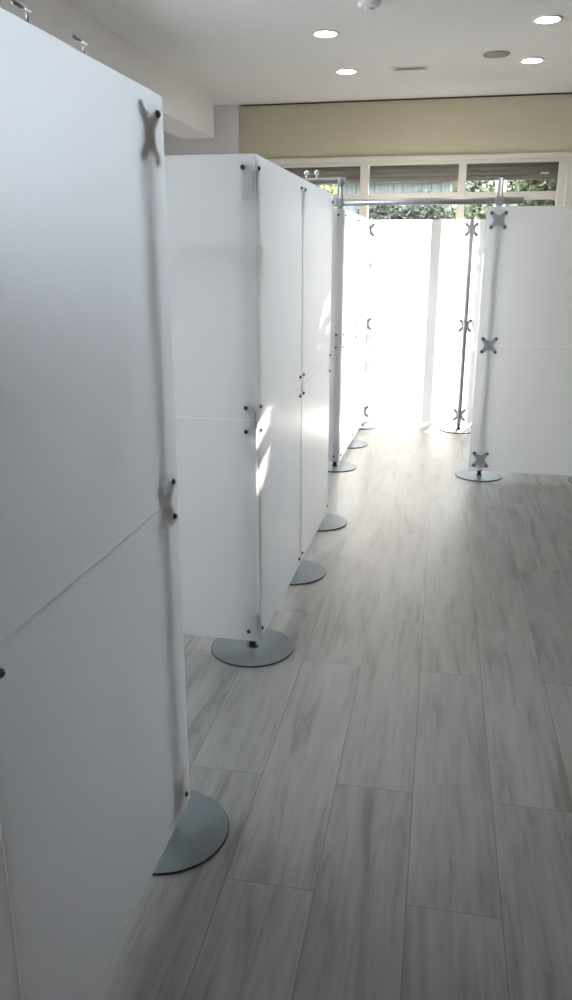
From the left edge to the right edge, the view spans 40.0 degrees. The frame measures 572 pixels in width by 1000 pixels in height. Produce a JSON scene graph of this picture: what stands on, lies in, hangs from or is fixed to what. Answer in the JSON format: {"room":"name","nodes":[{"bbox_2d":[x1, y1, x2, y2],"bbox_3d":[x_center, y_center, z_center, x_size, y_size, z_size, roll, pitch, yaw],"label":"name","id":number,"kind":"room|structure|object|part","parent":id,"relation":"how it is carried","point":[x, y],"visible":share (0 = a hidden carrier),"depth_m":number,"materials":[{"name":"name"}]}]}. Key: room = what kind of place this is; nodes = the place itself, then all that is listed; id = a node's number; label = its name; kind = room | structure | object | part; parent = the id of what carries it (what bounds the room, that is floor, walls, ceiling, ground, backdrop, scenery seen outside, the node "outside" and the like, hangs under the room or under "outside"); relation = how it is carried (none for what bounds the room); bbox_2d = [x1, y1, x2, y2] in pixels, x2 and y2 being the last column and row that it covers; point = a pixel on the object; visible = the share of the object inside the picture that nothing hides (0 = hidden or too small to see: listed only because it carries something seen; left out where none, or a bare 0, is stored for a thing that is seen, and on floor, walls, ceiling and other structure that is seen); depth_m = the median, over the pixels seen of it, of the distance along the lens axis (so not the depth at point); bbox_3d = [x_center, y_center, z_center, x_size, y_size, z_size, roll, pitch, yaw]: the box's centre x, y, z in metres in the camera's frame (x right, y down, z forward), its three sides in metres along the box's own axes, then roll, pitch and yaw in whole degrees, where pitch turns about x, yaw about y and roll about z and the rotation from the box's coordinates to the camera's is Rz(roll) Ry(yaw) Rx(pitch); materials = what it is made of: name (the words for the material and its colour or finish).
{"room":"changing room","nodes":[
{"label":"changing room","id":0,"kind":"room"},
{"bbox_2d":[68,0,571,105],"bbox_3d":[0.223,-2.560,2.615,6.700,0.200,12.050,4,17,11],"label":"ceiling","id":1,"kind":"structure","parent":0,"point":[237,52],"depth_m":6.05,"materials":[{"name":"white paint"}]},
{"bbox_2d":[0,0,213,138],"bbox_3d":[-2.057,-2.350,2.905,0.350,0.380,11.140,4,17,11],"label":"beam","id":2,"kind":"structure","parent":1,"relation":"attached to","point":[187,109],"depth_m":6.01,"materials":[{"name":"white paint"}]},
{"bbox_2d":[312,29,338,37],"bbox_3d":[0.290,-3.410,5.754,0.200,0.010,0.200,4,17,11],"label":"recessed light","id":3,"kind":"object","parent":1,"relation":"in","point":[324,33],"visible":1,"depth_m":5.73,"materials":[{"name":"white paint"}]},
{"bbox_2d":[335,68,357,74],"bbox_3d":[0.532,-3.762,6.907,0.200,0.010,0.200,4,17,11],"label":"recessed light","id":4,"kind":"object","parent":1,"relation":"in","point":[346,71],"visible":1,"depth_m":6.88,"materials":[{"name":"white paint"}]},
{"bbox_2d":[358,0,380,11],"bbox_3d":[0.536,-3.178,5.066,0.150,0.050,0.150,4,17,11],"label":"smoke detector","id":5,"kind":"object","parent":1,"relation":"attached to","point":[367,5],"visible":1,"depth_m":5.03,"materials":[{"name":"white paint"}]},
{"bbox_2d":[391,66,428,70],"bbox_3d":[1.068,-3.724,6.791,0.320,0.012,0.100,4,17,11],"label":"ceiling vent","id":6,"kind":"object","parent":1,"relation":"in","point":[414,67],"visible":1,"depth_m":6.77,"materials":[{"name":"grey metal"}]},
{"bbox_2d":[483,50,509,57],"bbox_3d":[1.692,-3.580,6.324,0.216,0.012,0.216,4,17,11],"label":"ceiling speaker","id":7,"kind":"object","parent":1,"relation":"attached to","point":[491,54],"visible":1,"depth_m":6.30},
{"bbox_2d":[485,52,507,57],"bbox_3d":[1.692,-3.577,6.325,0.176,0.004,0.176,4,17,11],"label":"grille","id":8,"kind":"object","parent":7,"relation":"attached to","point":[487,54],"depth_m":6.31,"materials":[{"name":"grey metal"}]},
{"bbox_2d":[520,57,544,63],"bbox_3d":[2.041,-3.640,6.518,0.200,0.010,0.200,4,17,11],"label":"recessed light","id":9,"kind":"object","parent":1,"relation":"in","point":[532,60],"visible":1,"depth_m":6.49,"materials":[{"name":"white paint"}]},
{"bbox_2d":[532,15,562,23],"bbox_3d":[1.797,-3.300,5.404,0.200,0.010,0.200,4,17,11],"label":"recessed light","id":10,"kind":"object","parent":1,"relation":"in","point":[544,19],"visible":1,"depth_m":5.39,"materials":[{"name":"white paint"}]},
{"bbox_2d":[90,418,571,999],"bbox_3d":[0.217,0.682,3.605,6.700,0.060,12.050,4,17,11],"label":"floor","id":11,"kind":"structure","parent":0,"point":[394,790],"depth_m":2.71,"materials":[{"name":"grey laminate"}]},
{"bbox_2d":[152,111,228,874],"bbox_3d":[-0.361,0.047,2.120,0.374,2.020,0.374,4,17,11],"label":"stand","id":12,"kind":"object","parent":11,"relation":"on","point":[202,829],"visible":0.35,"depth_m":2.37,"materials":[{"name":"metal"}]},
{"bbox_2d":[0,495,189,999],"bbox_3d":[-0.402,0.598,1.876,0.008,0.998,0.963,4,17,11],"label":"partition panel","id":13,"kind":"object","parent":12,"relation":"attached to","point":[94,759],"visible":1,"depth_m":1.73,"materials":[{"name":"plastic"}]},
{"bbox_2d":[0,668,4,678],"bbox_3d":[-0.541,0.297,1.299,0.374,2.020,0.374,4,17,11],"label":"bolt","id":14,"kind":"object","parent":13,"relation":"attached to","point":[2,672],"visible":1,"depth_m":1.33,"materials":[{"name":"metal"}]},
{"bbox_2d":[0,831,21,999],"bbox_3d":[-0.600,0.875,0.969,0.008,0.998,0.968,4,17,11],"label":"partition panel","id":15,"kind":"object","parent":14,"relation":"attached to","point":[9,977],"visible":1,"depth_m":1.42,"materials":[{"name":"plastic"}]},
{"bbox_2d":[0,7,177,642],"bbox_3d":[-0.400,-0.355,1.585,0.006,0.998,0.963,4,17,11],"label":"partition panel","id":16,"kind":"object","parent":13,"relation":"on","point":[88,435],"visible":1,"depth_m":1.52,"materials":[{"name":"plastic"}]},
{"bbox_2d":[11,0,31,22],"bbox_3d":[-0.431,-0.799,1.287,0.009,0.024,0.052,4,17,11],"label":"rod","id":17,"kind":"object","parent":16,"relation":"on","point":[16,3],"visible":1,"depth_m":1.29,"materials":[{"name":"silver metal"}]},
{"bbox_3d":[-0.431,-0.806,1.285,0.008,0.008,0.052,4,17,11],"label":"rod","id":18,"kind":"part","parent":17,"relation":"part of","materials":[{"name":"silver metal"}]},
{"bbox_3d":[-0.428,-0.800,1.302,0.009,0.018,0.010,4,17,11],"label":"stem","id":19,"kind":"part","parent":17,"relation":"part of","materials":[{"name":"silver metal"}]},
{"bbox_2d":[72,34,87,53],"bbox_3d":[-0.389,-0.859,1.484,0.009,0.024,0.052,4,17,11],"label":"rod","id":20,"kind":"object","parent":16,"relation":"on","point":[75,37],"visible":1,"depth_m":1.48,"materials":[{"name":"silver metal"}]},
{"bbox_3d":[-0.389,-0.866,1.482,0.008,0.008,0.052,4,17,11],"label":"rod","id":21,"kind":"part","parent":20,"relation":"part of","materials":[{"name":"silver metal"}]},
{"bbox_3d":[-0.363,1.008,2.413,0.374,0.010,0.374,4,17,11],"label":"plate","id":22,"kind":"part","parent":12,"relation":"part of","materials":[{"name":"grey metal"}]},
{"bbox_2d":[211,165,293,666],"bbox_3d":[-0.150,-0.300,3.258,0.374,2.020,0.374,4,17,11],"label":"stand","id":23,"kind":"object","parent":11,"relation":"on","point":[274,646],"visible":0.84,"depth_m":3.51,"materials":[{"name":"metal"}]},
{"bbox_2d":[175,416,257,641],"bbox_3d":[-0.591,0.121,3.438,0.958,0.998,0.008,4,17,11],"label":"partition panel","id":24,"kind":"object","parent":23,"relation":"attached to","point":[217,461],"visible":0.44,"depth_m":3.37,"materials":[{"name":"plastic"}]},
{"bbox_2d":[164,154,255,419],"bbox_3d":[-0.589,-0.833,3.147,0.958,0.998,0.006,4,17,11],"label":"partition panel","id":25,"kind":"object","parent":24,"relation":"on","point":[210,198],"visible":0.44,"depth_m":3.07,"materials":[{"name":"plastic"}]},
{"bbox_3d":[-0.152,0.661,3.551,0.374,0.010,0.374,4,17,11],"label":"plate","id":26,"kind":"part","parent":23,"relation":"part of","materials":[{"name":"grey metal"}]},
{"bbox_2d":[256,385,301,641],"bbox_3d":[-0.021,0.015,3.789,0.008,0.998,0.958,4,17,11],"label":"partition panel","id":27,"kind":"object","parent":23,"relation":"attached to","point":[279,442],"visible":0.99,"depth_m":3.69,"materials":[{"name":"plastic"}]},
{"bbox_2d":[254,153,302,419],"bbox_3d":[-0.019,-0.939,3.498,0.006,0.998,0.958,4,17,11],"label":"partition panel","id":28,"kind":"object","parent":27,"relation":"on","point":[278,194],"visible":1,"depth_m":3.39,"materials":[{"name":"plastic"}]},
{"bbox_2d":[289,186,325,584],"bbox_3d":[0.037,-0.562,4.114,0.374,2.020,0.374,4,17,11],"label":"stand","id":29,"kind":"object","parent":11,"relation":"on","point":[307,572],"visible":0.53,"depth_m":4.37,"materials":[{"name":"metal"}]},
{"bbox_3d":[0.036,0.399,4.408,0.374,0.010,0.374,4,17,11],"label":"plate","id":30,"kind":"part","parent":29,"relation":"part of","materials":[{"name":"grey metal"}]},
{"bbox_2d":[317,201,346,530],"bbox_3d":[0.221,-0.818,4.952,0.374,2.020,0.374,4,17,11],"label":"stand","id":31,"kind":"object","parent":11,"relation":"on","point":[330,522],"visible":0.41,"depth_m":5.20,"materials":[{"name":"metal"}]},
{"bbox_2d":[300,362,329,562],"bbox_3d":[0.177,-0.261,4.692,0.008,0.998,0.963,4,17,11],"label":"partition panel","id":32,"kind":"object","parent":31,"relation":"attached to","point":[315,400],"visible":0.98,"depth_m":4.62,"materials":[{"name":"plastic"}]},
{"bbox_2d":[302,179,332,383],"bbox_3d":[0.178,-1.215,4.401,0.006,0.998,0.963,4,17,11],"label":"partition panel","id":33,"kind":"object","parent":32,"relation":"on","point":[317,202],"visible":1,"depth_m":4.33,"materials":[{"name":"plastic"}]},
{"bbox_3d":[0.219,0.144,5.246,0.374,0.010,0.374,4,17,11],"label":"plate","id":34,"kind":"part","parent":31,"relation":"part of","materials":[{"name":"grey metal"}]},
{"bbox_2d":[328,185,356,471],"bbox_3d":[0.413,-1.349,6.329,0.374,2.233,0.374,4,17,11],"label":"stand","id":35,"kind":"object","parent":11,"relation":"on","point":[342,466],"visible":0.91,"depth_m":6.57,"materials":[{"name":"metal"}]},
{"bbox_2d":[303,170,345,184],"bbox_3d":[-0.077,-2.489,6.088,1.079,0.112,0.056,4,17,11],"label":"tube","id":36,"kind":"object","parent":35,"relation":"attached to","point":[339,180],"visible":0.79,"depth_m":6.00,"materials":[{"name":"metal"}]},
{"bbox_2d":[328,341,340,461],"bbox_3d":[-0.028,-0.826,6.540,0.958,0.998,0.008,4,17,11],"label":"partition panel","id":37,"kind":"object","parent":35,"relation":"attached to","point":[335,358],"visible":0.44,"depth_m":6.45,"materials":[{"name":"plastic"}]},
{"bbox_2d":[330,208,343,340],"bbox_3d":[-0.026,-1.780,6.249,0.958,0.998,0.006,4,17,11],"label":"partition panel","id":38,"kind":"object","parent":37,"relation":"on","point":[337,221],"visible":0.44,"depth_m":6.16,"materials":[{"name":"plastic"}]},
{"bbox_3d":[0.411,-0.286,6.654,0.374,0.010,0.374,4,17,11],"label":"plate","id":39,"kind":"part","parent":35,"relation":"part of","materials":[{"name":"grey metal"}]},
{"bbox_2d":[339,332,355,461],"bbox_3d":[0.538,-0.927,6.873,0.008,0.998,0.918,4,17,11],"label":"partition panel","id":40,"kind":"object","parent":35,"relation":"attached to","point":[347,377],"visible":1,"depth_m":6.81,"materials":[{"name":"plastic"}]},
{"bbox_2d":[341,208,358,340],"bbox_3d":[0.540,-1.880,6.581,0.006,0.998,0.918,4,17,11],"label":"partition panel","id":41,"kind":"object","parent":40,"relation":"on","point":[351,223],"visible":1,"depth_m":6.51,"materials":[{"name":"plastic"}]},
{"bbox_2d":[348,219,367,448],"bbox_3d":[0.592,-1.497,7.179,0.374,2.020,0.374,4,17,11],"label":"stand","id":42,"kind":"object","parent":11,"relation":"on","point":[354,443],"visible":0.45,"depth_m":7.42,"materials":[{"name":"metal"}]},
{"bbox_3d":[0.591,-0.536,7.473,0.374,0.010,0.374,4,17,11],"label":"plate","id":43,"kind":"part","parent":42,"relation":"part of","materials":[{"name":"grey metal"}]},
{"bbox_2d":[359,223,379,428],"bbox_3d":[0.803,-1.748,8.002,0.374,2.020,0.374,4,17,11],"label":"stand","id":44,"kind":"object","parent":11,"relation":"on","point":[365,425],"visible":0.39,"depth_m":8.10,"materials":[{"name":"metal"}]},
{"bbox_2d":[353,325,365,437],"bbox_3d":[0.727,-1.190,7.736,0.008,0.998,0.918,4,17,11],"label":"partition panel","id":45,"kind":"object","parent":44,"relation":"attached to","point":[360,348],"visible":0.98,"depth_m":7.68,"materials":[{"name":"plastic"}]},
{"bbox_2d":[356,215,369,330],"bbox_3d":[0.729,-2.144,7.444,0.006,0.998,0.918,4,17,11],"label":"partition panel","id":46,"kind":"object","parent":45,"relation":"on","point":[363,237],"visible":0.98,"depth_m":7.38,"materials":[{"name":"plastic"}]},
{"bbox_3d":[0.801,-0.787,8.296,0.374,0.010,0.374,4,17,11],"label":"plate","id":47,"kind":"part","parent":44,"relation":"part of","materials":[{"name":"grey metal"}]},
{"bbox_2d":[364,324,477,423],"bbox_3d":[1.360,-1.291,8.071,1.120,0.998,0.008,4,17,11],"label":"partition panel","id":48,"kind":"object","parent":44,"relation":"attached to","point":[413,370],"visible":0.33,"depth_m":8.06,"materials":[{"name":"plastic"}]},
{"bbox_2d":[367,219,485,325],"bbox_3d":[1.362,-2.245,7.779,1.120,0.998,0.006,4,17,11],"label":"partition panel","id":49,"kind":"object","parent":48,"relation":"on","point":[418,268],"visible":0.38,"depth_m":7.77,"materials":[{"name":"plastic"}]},
{"bbox_2d":[440,217,478,433],"bbox_3d":[1.777,-1.708,7.801,0.374,2.065,0.374,4,17,11],"label":"stand","id":50,"kind":"object","parent":11,"relation":"on","point":[471,232],"visible":0.95,"depth_m":7.83,"materials":[{"name":"metal"}]},
{"bbox_3d":[1.775,-0.726,8.101,0.374,0.010,0.374,4,17,11],"label":"plate","id":51,"kind":"part","parent":50,"relation":"part of","materials":[{"name":"grey metal"}]},
{"bbox_2d":[455,177,507,481],"bbox_3d":[1.567,-1.275,6.056,0.374,2.255,0.374,4,17,11],"label":"stand","id":52,"kind":"object","parent":11,"relation":"on","point":[479,476],"visible":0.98,"depth_m":6.25,"materials":[{"name":"metal"}]},
{"bbox_2d":[333,196,523,206],"bbox_3d":[1.040,-2.234,5.890,1.424,0.060,0.086,4,17,11],"label":"tube","id":53,"kind":"object","parent":52,"relation":"attached to","point":[498,200],"visible":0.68,"depth_m":5.85,"materials":[{"name":"metal"}]},
{"bbox_3d":[1.565,-0.202,6.384,0.374,0.010,0.374,4,17,11],"label":"plate","id":54,"kind":"part","parent":52,"relation":"part of","materials":[{"name":"grey metal"}]},
{"bbox_2d":[468,345,571,475],"bbox_3d":[1.940,-0.688,6.098,0.965,0.998,0.008,4,17,11],"label":"partition panel","id":55,"kind":"object","parent":52,"relation":"attached to","point":[522,407],"visible":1,"depth_m":6.12,"materials":[{"name":"plastic"}]},
{"bbox_2d":[477,205,571,346],"bbox_3d":[1.941,-1.641,5.807,0.965,0.998,0.006,4,17,11],"label":"partition panel","id":56,"kind":"object","parent":55,"relation":"on","point":[526,295],"visible":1,"depth_m":5.84,"materials":[{"name":"plastic"}]},
{"bbox_2d":[163,92,571,158],"bbox_3d":[0.560,-2.643,8.807,4.930,3.260,0.270,4,17,11],"label":"wall","id":57,"kind":"structure","parent":0,"point":[535,123],"depth_m":8.19,"materials":[{"name":"beige paint"}]},
{"bbox_2d":[241,93,571,105],"bbox_3d":[2.001,-4.066,7.928,5.080,0.011,0.011,4,17,11],"label":"trim","id":58,"kind":"structure","parent":57,"relation":"attached to","point":[548,93],"depth_m":8.07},
{"bbox_2d":[267,152,571,205],"bbox_3d":[1.311,-2.335,8.598,3.280,2.635,0.030,4,17,11],"label":"trim","id":59,"kind":"structure","parent":57,"relation":"attached to","point":[568,189],"depth_m":8.12,"materials":[{"name":"beige paint"}]},
{"bbox_2d":[276,157,567,406],"bbox_3d":[1.327,-2.308,8.710,3.150,2.680,0.130,4,17,11],"label":"window","id":60,"kind":"structure","parent":57,"relation":"in","point":[460,170],"depth_m":8.29,"materials":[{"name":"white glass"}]},
{"label":"outside","id":61,"kind":"structure","parent":0,"visible":0},
{"bbox_3d":[7.089,-8.223,32.925,60.000,0.100,50.750,4,17,11],"label":"ground","id":62,"kind":"structure","parent":61,"visible":0},
{"bbox_2d":[316,184,337,208],"bbox_3d":[-0.286,-3.914,11.802,2.272,3.978,1.959,4,17,11],"label":"tree","id":63,"kind":"object","parent":62,"relation":"on","point":[328,188],"visible":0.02,"depth_m":11.24,"materials":[{"name":"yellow plant"}]},
{"bbox_2d":[331,168,457,219],"bbox_3d":[1.804,-4.144,13.642,2.150,3.350,1.950,4,17,11],"label":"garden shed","id":64,"kind":"object","parent":62,"relation":"on","point":[437,186],"visible":0.02,"depth_m":12.62,"materials":[{"name":"white"}]},
{"bbox_2d":[356,189,452,219],"bbox_3d":[1.679,-3.223,11.786,1.941,2.673,1.028,4,17,11],"label":"bush","id":65,"kind":"object","parent":62,"relation":"on","point":[409,212],"visible":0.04,"depth_m":11.35,"materials":[{"name":"green plant"}]},
{"bbox_2d":[494,180,506,205],"bbox_3d":[3.577,-3.994,13.487,0.240,3.160,0.160,4,17,11],"label":"post","id":66,"kind":"object","parent":62,"relation":"on","point":[496,181],"visible":0.02,"depth_m":13.07,"materials":[{"name":"paint"}]},
{"bbox_2d":[450,180,553,252],"bbox_3d":[3.963,-6.144,18.079,4.329,4.589,1.925,4,17,11],"label":"tree","id":67,"kind":"object","parent":62,"relation":"on","point":[471,186],"visible":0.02,"depth_m":17.22,"materials":[{"name":"green plant"}]},
{"bbox_2d":[513,166,558,205],"bbox_3d":[3.613,-2.624,9.197,2.136,3.764,1.224,4,17,11],"label":"bush","id":68,"kind":"object","parent":62,"relation":"on","point":[526,185],"visible":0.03,"depth_m":8.73,"materials":[{"name":"green plant"}]}
]}

